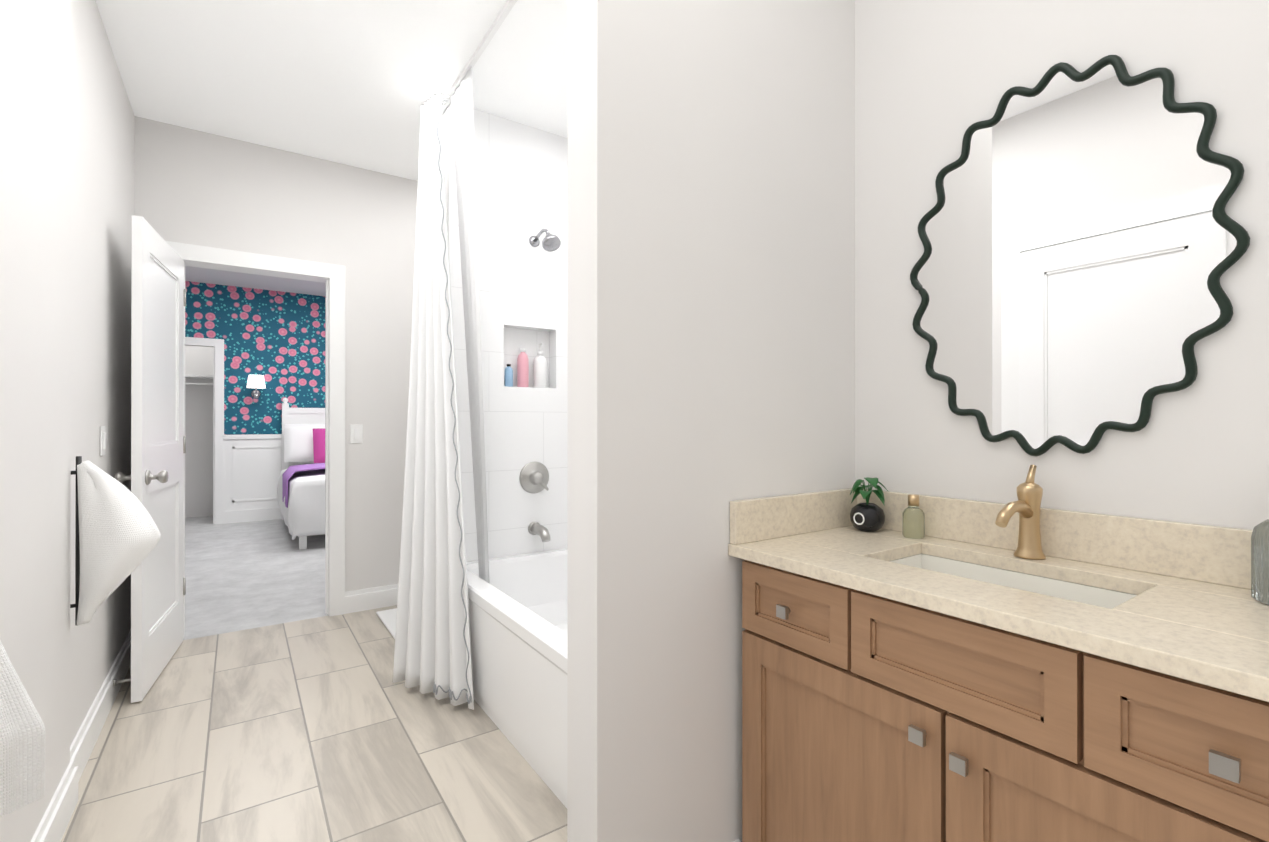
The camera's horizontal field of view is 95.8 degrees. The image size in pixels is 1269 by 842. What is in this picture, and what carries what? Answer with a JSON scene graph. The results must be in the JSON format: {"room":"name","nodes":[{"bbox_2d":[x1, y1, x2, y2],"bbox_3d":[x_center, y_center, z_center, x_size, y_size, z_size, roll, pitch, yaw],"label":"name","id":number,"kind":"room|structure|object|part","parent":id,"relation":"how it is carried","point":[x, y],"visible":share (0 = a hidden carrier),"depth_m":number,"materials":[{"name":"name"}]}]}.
{"room":"bathroom","nodes":[
{"label":"bathroom","id":0,"kind":"room"},
{"bbox_2d":[0,0,134,841],"bbox_3d":[-1.008,-0.203,0.597,0.140,2.740,5.640,0,0,-35],"label":"wall","id":1,"kind":"structure","parent":0,"point":[35,274],"depth_m":1.62,"materials":[{"name":"paint"}]},
{"bbox_2d":[70,456,81,624],"bbox_3d":[-1.735,0.369,1.759,0.057,0.520,0.014,0,0,-35],"label":"towel rail","id":2,"kind":"object","parent":1,"relation":"attached to","point":[77,547],"visible":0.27,"depth_m":1.76,"materials":[{"name":"grey metal"}]},
{"bbox_2d":[31,630,130,841],"bbox_3d":[-0.987,1.102,0.682,0.036,0.130,5.520,0,0,-35],"label":"baseboard","id":3,"kind":"structure","parent":1,"relation":"attached to","point":[85,738],"depth_m":1.89,"materials":[{"name":"white wood"}]},
{"bbox_2d":[113,678,130,685],"bbox_3d":[-2.125,1.085,2.400,0.094,0.028,0.028,0,0,-35],"label":"door stop","id":4,"kind":"object","parent":3,"relation":"attached to","point":[115,681],"visible":0.46,"depth_m":2.39,"materials":[{"name":"silver metal"}]},
{"bbox_2d":[100,426,105,455],"bbox_3d":[-2.078,0.077,2.246,0.010,0.115,0.070,0,0,-35],"label":"light switch","id":5,"kind":"object","parent":1,"relation":"attached to","point":[102,440],"visible":0.98,"depth_m":2.23,"materials":[{"name":"white plastic"}]},
{"bbox_2d":[77,461,160,624],"bbox_3d":[-1.603,0.372,1.786,0.205,0.500,0.090,0,0,-35],"label":"hand towel","id":6,"kind":"object","parent":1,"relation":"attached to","point":[119,536],"visible":1,"depth_m":1.76,"materials":[{"name":"white fabric"}]},
{"bbox_2d":[114,215,185,702],"bbox_3d":[-2.254,0.157,2.688,0.197,2.012,0.740,0,0,-35],"label":"door","id":7,"kind":"structure","parent":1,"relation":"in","point":[156,476],"depth_m":2.61,"materials":[{"name":"white wood"}]},
{"bbox_3d":[-0.823,0.105,0.542,0.100,2.107,0.910,0,0,-35],"label":"door","id":8,"kind":"structure","parent":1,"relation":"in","visible":0},
{"bbox_2d":[0,640,44,815],"bbox_3d":[-0.913,0.332,0.801,0.162,0.372,0.190,0,0,-35],"label":"towel","id":9,"kind":"object","parent":8,"relation":"attached to","point":[22,755],"visible":1,"depth_m":0.77,"materials":[{"name":"white fabric"}]},
{"bbox_2d":[185,345,212,346],"bbox_3d":[-5.155,-1.207,6.376,0.800,0.710,0.120,0,0,-35],"label":"wall","id":10,"kind":"structure","parent":0,"point":[198,345],"depth_m":6.52,"materials":[{"name":"paint"}]},
{"bbox_2d":[185,346,212,517],"bbox_3d":[-5.377,-0.192,6.695,1.040,2.740,0.660,0,0,-35],"label":"wall","id":11,"kind":"structure","parent":0,"point":[199,449],"depth_m":7.07,"materials":[{"name":"paint"}]},
{"bbox_2d":[185,375,212,384],"bbox_3d":[-5.453,-0.484,6.806,0.996,0.125,0.328,0,0,-35],"label":"wire shelf","id":12,"kind":"object","parent":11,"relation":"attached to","point":[200,376],"depth_m":6.85,"materials":[{"name":"white metal"}]},
{"bbox_2d":[185,337,223,523],"bbox_3d":[-5.150,0.120,6.366,0.970,2.115,0.138,0,0,-35],"label":"trim","id":13,"kind":"structure","parent":11,"relation":"attached to","point":[218,430],"depth_m":6.55,"materials":[{"name":"white wood"}]},
{"bbox_2d":[134,116,417,591],"bbox_3d":[-1.723,-0.198,3.603,5.800,2.740,0.120,0,0,-35],"label":"wall","id":14,"kind":"structure","parent":0,"point":[374,224],"depth_m":3.51,"materials":[{"name":"paint"}]},
{"bbox_2d":[166,241,344,638],"bbox_3d":[-2.159,0.114,3.301,0.870,2.115,0.156,0,0,-35],"label":"door frame","id":15,"kind":"structure","parent":14,"relation":"attached to","point":[331,277],"depth_m":3.45,"materials":[{"name":"white wood"}]},
{"bbox_2d":[350,425,362,442],"bbox_3d":[-1.710,0.080,3.532,0.070,0.115,0.011,0,0,-35],"label":"light switch","id":16,"kind":"object","parent":14,"relation":"attached to","point":[356,433],"visible":1,"depth_m":3.53,"materials":[{"name":"white plastic"}]},
{"bbox_2d":[345,584,397,613],"bbox_3d":[-1.230,1.108,3.859,1.295,0.130,0.016,0,0,-35],"label":"baseboard","id":17,"kind":"structure","parent":14,"relation":"attached to","point":[370,598],"depth_m":3.57,"materials":[{"name":"white"}]},
{"bbox_2d":[61,516,566,841],"bbox_3d":[-1.544,1.197,3.341,6.040,0.050,10.770,0,0,-35],"label":"floor","id":18,"kind":"structure","parent":0,"point":[323,729],"depth_m":2.10,"materials":[{"name":"tile"}]},
{"bbox_2d":[277,398,324,549],"bbox_3d":[-3.056,0.448,6.413,1.530,1.460,2.132,0,0,-35],"label":"bed","id":19,"kind":"object","parent":18,"relation":"on","point":[301,490],"visible":0.33,"depth_m":5.80,"materials":[{"name":"white fabric"}]},
{"bbox_2d":[376,608,396,638],"bbox_3d":[-1.122,1.165,3.329,0.560,0.014,0.770,0,0,-35],"label":"bath mat","id":20,"kind":"object","parent":18,"relation":"on","point":[388,618],"visible":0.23,"depth_m":3.36,"materials":[{"name":"white"}]},
{"bbox_2d":[466,548,566,807],"bbox_3d":[-0.084,0.935,2.330,0.903,0.470,1.710,0,0,-35],"label":"bathtub","id":21,"kind":"object","parent":18,"relation":"on","point":[518,617],"visible":0.17,"depth_m":2.10,"materials":[{"name":"white ceramic"}]},
{"bbox_2d":[742,560,1268,841],"bbox_3d":[0.701,0.741,1.076,0.497,0.853,0.988,0,0,-35],"label":"vanity cabinet","id":22,"kind":"object","parent":18,"relation":"on","point":[867,717],"visible":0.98,"depth_m":0.93,"materials":[{"name":"brown wood"}]},
{"bbox_2d":[728,525,1268,701],"bbox_3d":[0.708,0.301,1.069,0.493,0.027,1.008,0,0,-35],"label":"countertop","id":23,"kind":"structure","parent":22,"relation":"on","point":[1210,634],"depth_m":0.92,"materials":[{"name":"stone"}]},
{"bbox_2d":[850,477,887,531],"bbox_3d":[0.609,0.217,1.503,0.130,0.141,0.093,0,0,-35],"label":"plant pot","id":24,"kind":"object","parent":23,"relation":"on","point":[867,516],"visible":1,"depth_m":1.48,"materials":[{"name":"black ceramic"}]},
{"bbox_2d":[902,494,924,538],"bbox_3d":[0.690,0.235,1.419,0.050,0.105,0.050,0,0,-35],"label":"glass bottle","id":25,"kind":"object","parent":23,"relation":"on","point":[913,520],"visible":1,"depth_m":1.40,"materials":[{"name":"green"}]},
{"bbox_2d":[889,554,1136,608],"bbox_3d":[0.705,0.386,1.119,0.259,0.142,0.449,0,0,-35],"label":"sink basin","id":26,"kind":"object","parent":23,"relation":"in","point":[1097,596],"visible":0.02,"depth_m":1.19,"materials":[{"name":"white ceramic"}]},
{"bbox_2d":[995,465,1045,559],"bbox_3d":[0.789,0.190,1.181,0.168,0.194,0.056,0,0,-35],"label":"faucet","id":27,"kind":"object","parent":23,"relation":"on","point":[1027,504],"visible":1,"depth_m":1.20,"materials":[{"name":"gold metal"}]},
{"bbox_2d":[1251,519,1268,604],"bbox_3d":[1.018,0.185,0.889,0.100,0.203,0.087,0,0,-35],"label":"soap dispenser","id":28,"kind":"object","parent":23,"relation":"on","point":[1260,563],"visible":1,"depth_m":0.90,"materials":[{"name":"clear glass"}]},
{"bbox_2d":[96,0,567,295],"bbox_3d":[-1.544,-1.598,3.347,6.040,0.060,10.770,0,0,-35],"label":"ceiling","id":29,"kind":"structure","parent":0,"point":[356,83],"depth_m":2.56,"materials":[{"name":"paint"}]},
{"bbox_2d":[393,92,473,709],"bbox_3d":[-0.886,-0.204,2.503,0.276,2.690,0.674,0,0,-35],"label":"shower curtain","id":30,"kind":"object","parent":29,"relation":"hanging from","point":[432,652],"visible":1,"depth_m":2.53,"materials":[{"name":"white fabric"}]},
{"bbox_2d":[451,67,489,583],"bbox_3d":[-0.744,-0.389,2.663,0.138,2.318,0.300,0,0,-35],"label":"curtain liner","id":31,"kind":"object","parent":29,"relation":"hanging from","point":[462,111],"visible":0.96,"depth_m":2.66,"materials":[{"name":"white fabric"}]},
{"bbox_2d":[441,0,517,113],"bbox_3d":[-0.493,-1.559,2.186,0.022,0.022,1.934,0,0,-35],"label":"track","id":32,"kind":"object","parent":29,"relation":"attached to","point":[502,15],"visible":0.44,"depth_m":2.37,"materials":[{"name":"white metal"}]},
{"bbox_2d":[442,102,567,561],"bbox_3d":[-0.537,-0.199,3.134,0.982,2.740,0.120,0,0,-35],"label":"wall","id":33,"kind":"structure","parent":0,"point":[521,183],"depth_m":3.00,"materials":[{"name":"tile"}]},
{"bbox_2d":[505,364,512,386],"bbox_3d":[-0.664,-0.240,3.028,0.043,0.120,0.044,0,0,-35],"label":"bottle","id":34,"kind":"object","parent":33,"relation":"in","point":[508,376],"visible":0.96,"depth_m":3.01,"materials":[{"name":"blue plastic"}]},
{"bbox_2d":[517,348,528,386],"bbox_3d":[-0.598,-0.284,3.074,0.059,0.210,0.060,0,0,-35],"label":"bottle","id":35,"kind":"object","parent":33,"relation":"in","point":[522,370],"visible":0.94,"depth_m":3.05,"materials":[{"name":"pink plastic"}]},
{"bbox_2d":[519,462,548,492],"bbox_3d":[-0.527,0.301,3.049,0.170,0.170,0.090,0,0,-35],"label":"shower valve","id":36,"kind":"object","parent":33,"relation":"attached to","point":[533,477],"visible":1,"depth_m":3.03,"materials":[{"name":"silver metal"}]},
{"bbox_2d":[528,521,549,541],"bbox_3d":[-0.496,0.580,3.004,0.072,0.089,0.197,0,0,-35],"label":"tub spout","id":37,"kind":"object","parent":33,"relation":"attached to","point":[537,528],"visible":1,"depth_m":2.97,"materials":[{"name":"silver metal"}]},
{"bbox_2d":[533,343,546,387],"bbox_3d":[-0.516,-0.299,3.131,0.071,0.240,0.072,0,0,-35],"label":"bottle","id":38,"kind":"object","parent":33,"relation":"in","point":[539,371],"visible":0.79,"depth_m":3.10,"materials":[{"name":"white plastic"}]},
{"bbox_2d":[529,229,560,251],"bbox_3d":[-0.474,-0.930,2.975,0.096,0.134,0.276,0,0,-35],"label":"shower head","id":39,"kind":"object","parent":33,"relation":"attached to","point":[551,242],"visible":1,"depth_m":2.90},
{"bbox_2d":[567,0,854,841],"bbox_3d":[0.400,-0.202,1.549,1.240,2.740,0.126,0,0,-35],"label":"wall","id":40,"kind":"structure","parent":0,"point":[711,259],"depth_m":1.28,"materials":[{"name":"paint"}]},
{"bbox_2d":[730,488,1252,589],"bbox_3d":[0.710,0.237,1.071,0.488,0.100,1.008,0,0,-35],"label":"backsplash","id":41,"kind":"structure","parent":40,"relation":"attached to","point":[1220,555],"depth_m":1.21,"materials":[{"name":"stone"}]},
{"bbox_2d":[855,0,1268,529],"bbox_3d":[1.411,-0.203,0.578,0.139,2.740,2.620,0,0,-35],"label":"wall","id":42,"kind":"structure","parent":0,"point":[935,80],"depth_m":1.20,"materials":[{"name":"paint"}]},
{"bbox_3d":[0.885,-0.340,1.234,0.017,0.835,0.605,0,0,-35],"label":"mirror","id":43,"kind":"part","parent":42,"relation":"part of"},
{"bbox_3d":[-3.283,-0.190,7.667,3.750,2.740,0.120,0,0,-35],"label":"wall","id":44,"kind":"structure","parent":0,"visible":0},
{"bbox_2d":[224,434,281,523],"bbox_3d":[-3.205,0.670,7.627,3.665,1.020,0.030,0,0,-35],"label":"wainscot","id":45,"kind":"structure","parent":44,"relation":"attached to","point":[252,467],"depth_m":6.74,"materials":[{"name":"white wood"}]},
{"bbox_2d":[185,281,324,434],"bbox_3d":[-4.091,-0.691,7.034,5.800,1.740,0.004,0,0,-35],"label":"wallpaper","id":46,"kind":"structure","parent":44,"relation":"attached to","point":[276,339],"depth_m":6.81},
{"bbox_2d":[246,375,265,398],"bbox_3d":[-4.403,-0.393,6.675,0.190,0.277,0.230,0,0,-35],"label":"lamp","id":47,"kind":"object","parent":46,"relation":"attached to","point":[256,381],"visible":0.98,"depth_m":6.61,"materials":[{"name":"white fabric"}]}
]}

